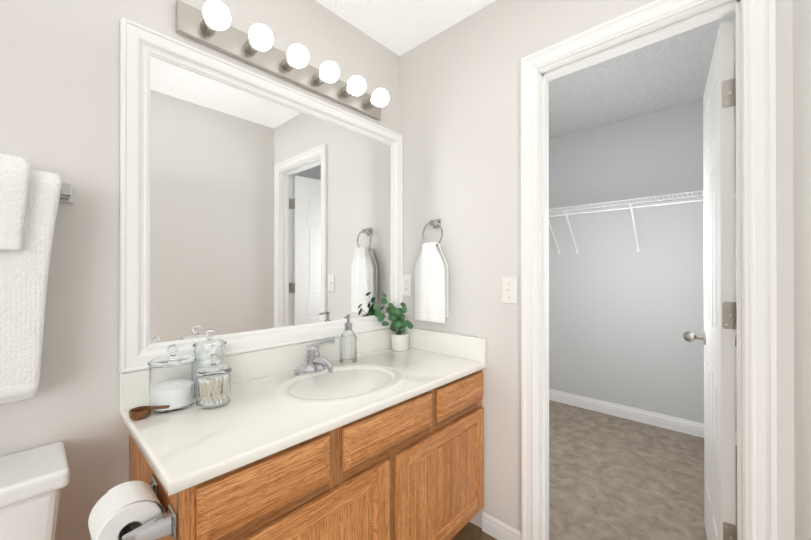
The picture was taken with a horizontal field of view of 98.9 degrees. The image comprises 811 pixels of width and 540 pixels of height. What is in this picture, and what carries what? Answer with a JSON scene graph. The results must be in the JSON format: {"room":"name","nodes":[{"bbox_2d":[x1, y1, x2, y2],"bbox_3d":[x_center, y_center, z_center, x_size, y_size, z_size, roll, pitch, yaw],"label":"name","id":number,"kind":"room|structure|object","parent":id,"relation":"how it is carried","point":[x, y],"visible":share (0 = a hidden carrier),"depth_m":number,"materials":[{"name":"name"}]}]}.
{"room":"bathroom","nodes":[
{"label":"bathroom","id":0,"kind":"room"},
{"bbox_2d":[0,0,399,539],"bbox_3d":[-1.058,-0.012,0.962,0.115,2.440,2.900,0,0,43],"label":"wall","id":1,"kind":"structure","parent":0,"point":[60,87],"depth_m":1.01,"materials":[{"name":"white paint"}]},
{"bbox_2d":[0,154,73,403],"bbox_3d":[-1.114,0.025,0.700,0.156,0.611,0.654,0,0,43],"label":"towel rail","id":2,"kind":"object","parent":1,"relation":"attached to","point":[30,199],"visible":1,"depth_m":0.84,"materials":[{"name":"white fabric"}]},
{"bbox_2d":[119,328,397,406],"bbox_3d":[-0.450,0.372,1.520,0.020,0.110,1.250,0,0,43],"label":"backsplash","id":3,"kind":"structure","parent":1,"relation":"attached to","point":[133,386],"depth_m":1.41,"materials":[{"name":"white stone"}]},
{"bbox_2d":[119,17,402,373],"bbox_3d":[-0.447,-0.226,1.518,0.028,1.082,1.248,0,0,43],"label":"mirror","id":4,"kind":"object","parent":1,"relation":"attached to","point":[258,212],"visible":0.88,"depth_m":1.33,"materials":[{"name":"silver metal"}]},
{"bbox_2d":[176,0,388,119],"bbox_3d":[-0.406,-0.858,1.472,0.154,0.105,0.940,0,0,43],"label":"vanity light","id":5,"kind":"object","parent":1,"relation":"attached to","point":[210,26],"visible":1,"depth_m":1.37,"materials":[{"name":"silver metal"}]},
{"bbox_2d":[451,521,496,539],"bbox_3d":[-0.442,1.247,0.425,1.513,0.080,2.950,0,0,43],"label":"floor","id":6,"kind":"structure","parent":0,"point":[469,530],"depth_m":1.59,"materials":[{"name":"plastic"}]},
{"bbox_2d":[0,442,69,539],"bbox_3d":[-0.868,0.841,0.553,0.708,0.732,0.496,0,0,43],"label":"toilet","id":7,"kind":"object","parent":6,"relation":"on","point":[33,481],"visible":1,"depth_m":0.81,"materials":[{"name":"white ceramic"}]},
{"bbox_2d":[88,367,485,539],"bbox_3d":[-0.288,0.832,1.300,0.553,0.755,1.352,0,0,43],"label":"bathroom vanity","id":8,"kind":"object","parent":6,"relation":"on","point":[379,439],"depth_m":1.03,"materials":[{"name":"brown wood"}]},
{"bbox_2d":[119,347,485,490],"bbox_3d":[-0.253,0.440,1.338,0.556,0.029,1.250,0,0,43],"label":"countertop","id":9,"kind":"structure","parent":8,"relation":"on","point":[268,412],"depth_m":1.05,"materials":[{"name":"white stone"}]},
{"bbox_2d":[129,405,168,419],"bbox_3d":[-0.747,0.412,1.012,0.056,0.024,0.093,0,0,43],"label":"scoop","id":10,"kind":"object","parent":9,"relation":"on","point":[139,413],"visible":0.98,"depth_m":1.00,"materials":[{"name":"brown wood"}]},
{"bbox_2d":[147,344,196,412],"bbox_3d":[-0.725,0.328,1.083,0.128,0.192,0.128,0,0,43],"label":"jar","id":11,"kind":"object","parent":9,"relation":"on","point":[172,380],"visible":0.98,"depth_m":1.04,"materials":[{"name":"clear glass"}]},
{"bbox_2d":[192,329,226,396],"bbox_3d":[-0.669,0.312,1.187,0.102,0.224,0.102,0,0,43],"label":"jar","id":12,"kind":"object","parent":9,"relation":"on","point":[204,350],"visible":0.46,"depth_m":1.15,"materials":[{"name":"clear glass"}]},
{"bbox_2d":[195,354,231,409],"bbox_3d":[-0.605,0.344,1.096,0.104,0.160,0.104,0,0,43],"label":"jar","id":13,"kind":"object","parent":9,"relation":"on","point":[213,385],"visible":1,"depth_m":1.06,"materials":[{"name":"clear glass"}]},
{"bbox_2d":[339,314,356,363],"bbox_3d":[-0.265,0.316,1.608,0.082,0.220,0.083,0,0,43],"label":"soap dispenser","id":14,"kind":"object","parent":9,"relation":"on","point":[348,346],"visible":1,"depth_m":1.58,"materials":[{"name":"clear glass"}]},
{"bbox_2d":[373,293,412,350],"bbox_3d":[-0.053,0.273,1.802,0.148,0.308,0.222,0,0,43],"label":"potted plant","id":15,"kind":"object","parent":9,"relation":"on","point":[400,339],"visible":1,"depth_m":1.82,"materials":[{"name":"green plant"}]},
{"bbox_2d":[315,0,735,138],"bbox_3d":[0.236,-1.271,1.032,3.100,0.080,4.950,0,0,43],"label":"ceiling","id":16,"kind":"structure","parent":0,"point":[669,72],"depth_m":2.08,"materials":[{"name":"white paint"}]},
{"bbox_2d":[400,0,794,539],"bbox_3d":[0.630,-0.010,1.457,3.100,2.440,0.115,0,0,43],"label":"wall","id":17,"kind":"structure","parent":0,"point":[460,106],"depth_m":1.59,"materials":[{"name":"white paint"}]},
{"bbox_2d":[403,275,410,295],"bbox_3d":[0.006,0.087,1.947,0.070,0.117,0.008,0,0,43],"label":"wall outlet","id":18,"kind":"object","parent":17,"relation":"attached to","point":[406,285],"visible":1,"depth_m":1.94,"materials":[{"name":"white plastic"}]},
{"bbox_2d":[415,219,447,322],"bbox_3d":[0.136,-0.002,1.778,0.199,0.527,0.080,0,0,43],"label":"towel ring","id":19,"kind":"object","parent":17,"relation":"attached to","point":[431,285],"visible":1,"depth_m":1.75,"materials":[{"name":"white fabric"}]},
{"bbox_2d":[405,327,485,362],"bbox_3d":[0.171,0.373,1.784,0.536,0.110,0.020,0,0,43],"label":"backsplash","id":20,"kind":"structure","parent":17,"relation":"attached to","point":[462,346],"depth_m":1.73,"materials":[{"name":"white stone"}]},
{"bbox_2d":[502,277,516,303],"bbox_3d":[0.455,0.089,1.528,0.072,0.117,0.017,0,0,43],"label":"light switch","id":21,"kind":"object","parent":17,"relation":"attached to","point":[509,289],"visible":1,"depth_m":1.53,"materials":[{"name":"white plastic"}]},
{"bbox_2d":[521,0,776,539],"bbox_3d":[0.819,0.152,1.284,0.748,2.114,0.155,0,0,43],"label":"door frame","id":22,"kind":"structure","parent":17,"relation":"attached to","point":[756,269],"depth_m":1.07,"materials":[{"name":"white wood"}]},
{"bbox_2d":[683,19,736,539],"bbox_3d":[1.220,0.188,1.399,0.194,2.016,0.607,0,0,43],"label":"door","id":23,"kind":"structure","parent":17,"relation":"in","point":[718,337],"depth_m":1.17,"materials":[{"name":"white wood"}]},
{"bbox_2d":[549,400,736,539],"bbox_3d":[1.228,1.246,2.102,2.900,0.093,1.820,0,0,43],"label":"floor","id":24,"kind":"structure","parent":0,"point":[611,477],"depth_m":1.99,"materials":[{"name":"brown carpet"}]},
{"bbox_2d":[549,389,736,445],"bbox_3d":[1.840,1.154,2.767,2.900,0.100,0.011,0,0,43],"label":"baseboard","id":25,"kind":"structure","parent":24,"relation":"on","point":[681,425],"depth_m":2.78,"materials":[{"name":"white wood"}]},
{"bbox_2d":[549,100,736,430],"bbox_3d":[0.670,-0.010,1.499,3.100,2.440,0.002,0,0,43],"label":"wall","id":26,"kind":"structure","parent":0,"point":[624,315],"depth_m":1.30,"materials":[{"name":"white paint"}]},
{"bbox_2d":[549,190,735,253],"bbox_3d":[1.739,-0.334,2.662,2.880,0.375,0.306,0,0,43],"label":"wire shelf","id":27,"kind":"object","parent":26,"relation":"attached to","point":[630,207],"visible":0.48,"depth_m":2.65,"materials":[{"name":"white metal"}]},
{"bbox_2d":[793,0,810,539],"bbox_3d":[0.140,-0.015,-0.141,0.115,2.440,2.900,0,0,43],"label":"wall","id":28,"kind":"structure","parent":0,"point":[802,209],"depth_m":0.86,"materials":[{"name":"white paint"}]}
]}

